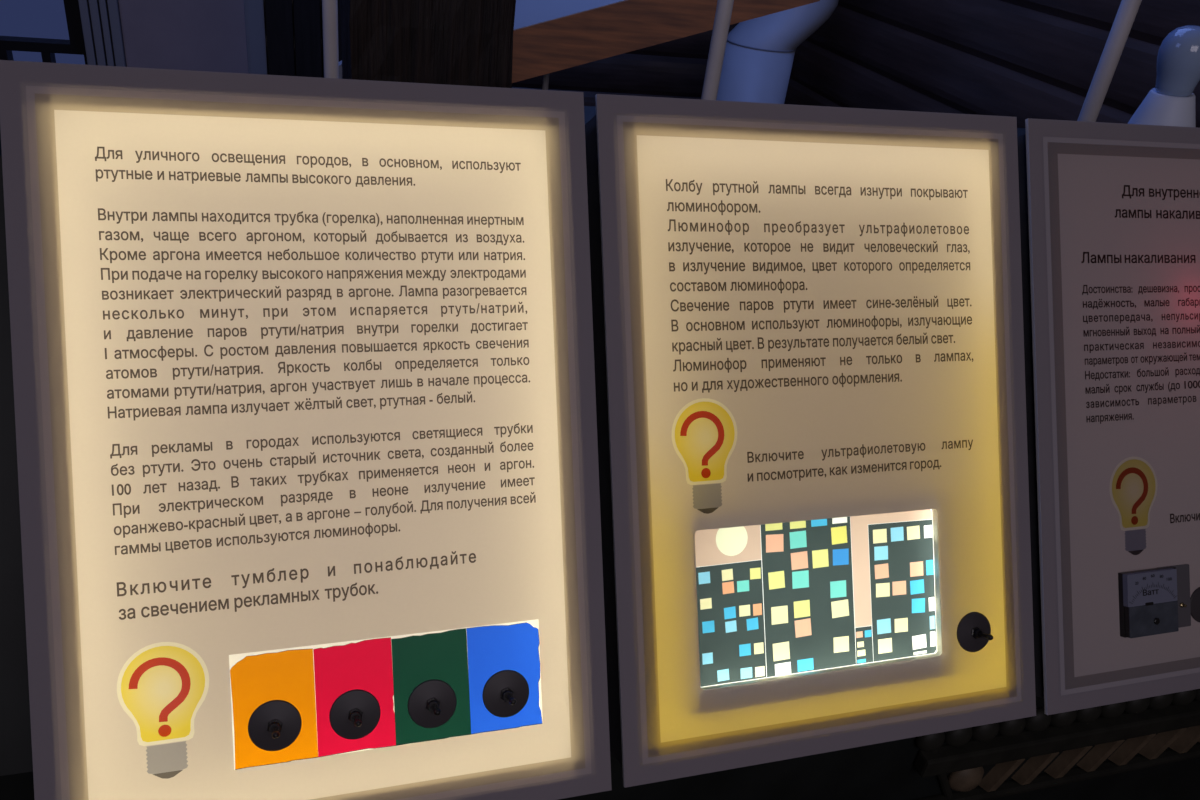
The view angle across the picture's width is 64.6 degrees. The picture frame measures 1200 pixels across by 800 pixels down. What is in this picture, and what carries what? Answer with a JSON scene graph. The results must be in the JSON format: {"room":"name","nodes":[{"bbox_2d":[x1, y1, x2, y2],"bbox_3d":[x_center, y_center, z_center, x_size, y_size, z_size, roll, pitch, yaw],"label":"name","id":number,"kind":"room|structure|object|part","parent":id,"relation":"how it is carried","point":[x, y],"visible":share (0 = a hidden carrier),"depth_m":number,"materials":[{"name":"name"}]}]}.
{"room":"museum","nodes":[
{"label":"museum","id":0,"kind":"room"},
{"bbox_2d":[263,0,737,105],"bbox_3d":[-1.408,-2.018,3.540,4.600,2.750,0.199,-3,32,-17],"label":"wall","id":1,"kind":"structure","parent":0,"point":[676,68],"depth_m":4.30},
{"bbox_2d":[0,0,87,64],"bbox_3d":[-2.573,-1.589,3.303,1.400,1.920,0.080,-3,32,-17],"label":"window","id":2,"kind":"structure","parent":1,"relation":"in","point":[75,44],"depth_m":3.58,"materials":[{"name":"black"}]},
{"bbox_2d":[78,0,267,74],"bbox_3d":[-1.581,-1.648,3.478,0.640,2.140,0.115,-3,32,-17],"label":"door","id":3,"kind":"structure","parent":1,"relation":"in","point":[228,36],"depth_m":3.63,"materials":[{"name":"blue paint"}]},
{"bbox_2d":[264,0,341,77],"bbox_3d":[-1.129,-1.712,3.632,0.311,2.200,0.040,-3,32,-17],"label":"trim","id":4,"kind":"structure","parent":1,"relation":"attached to","point":[309,59],"depth_m":3.76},
{"bbox_2d":[784,0,1199,127],"bbox_3d":[1.823,-0.368,1.499,0.199,2.750,6.600,-3,32,-17],"label":"wall","id":5,"kind":"structure","parent":0,"point":[1021,59],"depth_m":3.02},
{"bbox_3d":[-0.635,0.956,1.502,5.000,0.100,7.000,-3,32,-17],"label":"floor","id":6,"kind":"structure","parent":0,"visible":0},
{"bbox_2d":[322,0,338,78],"bbox_3d":[-0.348,-0.506,1.224,0.050,2.750,0.050,-3,32,-17],"label":"pole","id":7,"kind":"object","parent":6,"relation":"on","point":[329,7],"visible":0.12,"depth_m":1.24,"materials":[{"name":"grey metal"}]},
{"bbox_2d":[339,60,341,78],"bbox_3d":[-0.489,-0.237,2.192,0.206,1.280,0.030,-3,32,-17],"label":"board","id":8,"kind":"object","parent":6,"relation":"on","point":[340,62],"visible":0.02,"depth_m":1.90,"materials":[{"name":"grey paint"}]},
{"bbox_2d":[340,0,515,87],"bbox_3d":[-0.307,-0.767,1.677,0.288,2.750,0.293,-3,32,-17],"label":"timber post","id":9,"kind":"object","parent":6,"relation":"on","point":[447,42],"visible":0.1,"depth_m":1.61,"materials":[{"name":"brown wood"}]},
{"bbox_2d":[0,60,1199,799],"bbox_3d":[0.250,0.310,1.308,2.370,1.409,0.658,-3,32,-17],"label":"information board","id":10,"kind":"object","parent":6,"relation":"on","point":[1145,748],"depth_m":0.84,"materials":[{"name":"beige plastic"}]},
{"bbox_3d":[-0.260,0.245,0.758,0.063,0.089,0.002,-3,1,-17],"label":"colour plate","id":11,"kind":"part","parent":10,"relation":"part of","materials":[{"name":"orange paper"}]},
{"bbox_3d":[-0.253,0.259,0.742,0.006,0.006,0.019,-3,1,-17],"label":"lever","id":12,"kind":"part","parent":10,"relation":"part of","materials":[{"name":"black plastic"}]},
{"bbox_3d":[-0.229,0.045,0.809,0.450,0.565,0.388,-3,32,-17],"label":"light box panel","id":13,"kind":"part","parent":10,"relation":"part of","materials":[{"name":"beige plastic"}]},
{"bbox_3d":[-0.200,0.242,0.776,0.062,0.090,0.002,-3,1,-17],"label":"colour plate","id":14,"kind":"part","parent":10,"relation":"part of","materials":[{"name":"red paper"}]},
{"bbox_3d":[-0.194,0.257,0.760,0.006,0.006,0.019,-3,1,-17],"label":"lever","id":15,"kind":"part","parent":10,"relation":"part of","materials":[{"name":"black plastic"}]},
{"bbox_3d":[-0.171,0.241,0.786,0.251,0.091,0.001,-3,1,-17],"label":"backing plate","id":16,"kind":"part","parent":10,"relation":"part of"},
{"bbox_3d":[-0.141,0.239,0.795,0.062,0.090,0.002,-3,1,-17],"label":"colour plate","id":17,"kind":"part","parent":10,"relation":"part of","materials":[{"name":"green paper"}]},
{"bbox_3d":[-0.134,0.254,0.779,0.006,0.006,0.019,-3,1,-17],"label":"lever","id":18,"kind":"part","parent":10,"relation":"part of","materials":[{"name":"black plastic"}]},
{"bbox_3d":[-0.081,0.237,0.813,0.063,0.090,0.002,-3,1,-17],"label":"colour plate","id":19,"kind":"part","parent":10,"relation":"part of","materials":[{"name":"blue paper"}]},
{"bbox_3d":[-0.074,0.251,0.797,0.006,0.006,0.019,-3,1,-17],"label":"lever","id":20,"kind":"part","parent":10,"relation":"part of","materials":[{"name":"black plastic"}]},
{"bbox_3d":[0.212,0.025,0.948,0.450,0.565,0.388,-3,32,-17],"label":"light box panel","id":21,"kind":"part","parent":10,"relation":"part of","materials":[{"name":"beige plastic"}]},
{"bbox_2d":[695,509,936,686],"bbox_3d":[0.211,0.187,0.915,0.261,0.126,0.075,-3,32,-17],"label":"picture","id":22,"kind":"object","parent":10,"relation":"attached to","point":[813,597],"depth_m":0.91,"materials":[{"name":"multicoloured paper"}]},
{"bbox_3d":[0.383,0.234,0.943,0.006,0.006,0.019,-3,1,-17],"label":"lever","id":23,"kind":"part","parent":10,"relation":"part of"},
{"bbox_3d":[0.277,0.690,1.279,2.330,0.595,0.022,-3,32,-17],"label":"moulding","id":24,"kind":"part","parent":10,"relation":"part of","materials":[{"name":"brown wood"}]},
{"bbox_3d":[0.655,0.006,1.085,0.450,0.565,0.388,-3,32,-17],"label":"light box panel","id":25,"kind":"part","parent":10,"relation":"part of","materials":[{"name":"grey plastic"}]},
{"bbox_2d":[1127,25,1199,126],"bbox_3d":[0.744,-0.392,1.226,0.089,0.171,0.089,-12,36,-30],"label":"lamp","id":26,"kind":"object","parent":10,"relation":"on","point":[1171,102],"visible":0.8,"depth_m":1.20,"materials":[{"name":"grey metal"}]},
{"bbox_3d":[0.737,-0.428,1.201,0.062,0.085,0.062,-8,33,-14],"label":"glass bulb","id":27,"kind":"part","parent":26,"relation":"part of","materials":[{"name":"blue"}]},
{"bbox_2d":[512,0,819,89],"bbox_3d":[-0.037,-0.492,2.544,0.802,1.468,0.605,2,31,-10],"label":"display table","id":28,"kind":"object","parent":6,"relation":"on","point":[549,36],"visible":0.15,"depth_m":2.02,"materials":[{"name":"brown laminate"}]},
{"bbox_3d":[-0.182,-0.316,2.430,0.014,1.247,0.014,-3,32,-17],"label":"leg","id":29,"kind":"part","parent":28,"relation":"part of","materials":[{"name":"grey metal"}]},
{"bbox_2d":[701,0,733,99],"bbox_3d":[0.175,-0.530,1.387,0.060,2.750,0.060,-3,32,-17],"label":"pole","id":30,"kind":"object","parent":6,"relation":"on","point":[724,8],"visible":0.06,"depth_m":1.39,"materials":[{"name":"grey metal"}]},
{"bbox_2d":[716,0,838,103],"bbox_3d":[0.689,-1.595,3.316,0.388,2.750,0.260,-3,32,-17],"label":"pipe","id":31,"kind":"object","parent":6,"relation":"on","point":[759,54],"visible":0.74,"depth_m":3.39,"materials":[{"name":"grey"}]},
{"bbox_2d":[1077,0,1141,121],"bbox_3d":[0.854,-0.561,1.600,0.075,2.750,0.075,-3,32,-17],"label":"pole","id":32,"kind":"object","parent":6,"relation":"on","point":[1126,14],"visible":0.12,"depth_m":1.58,"materials":[{"name":"grey metal"}]}
]}

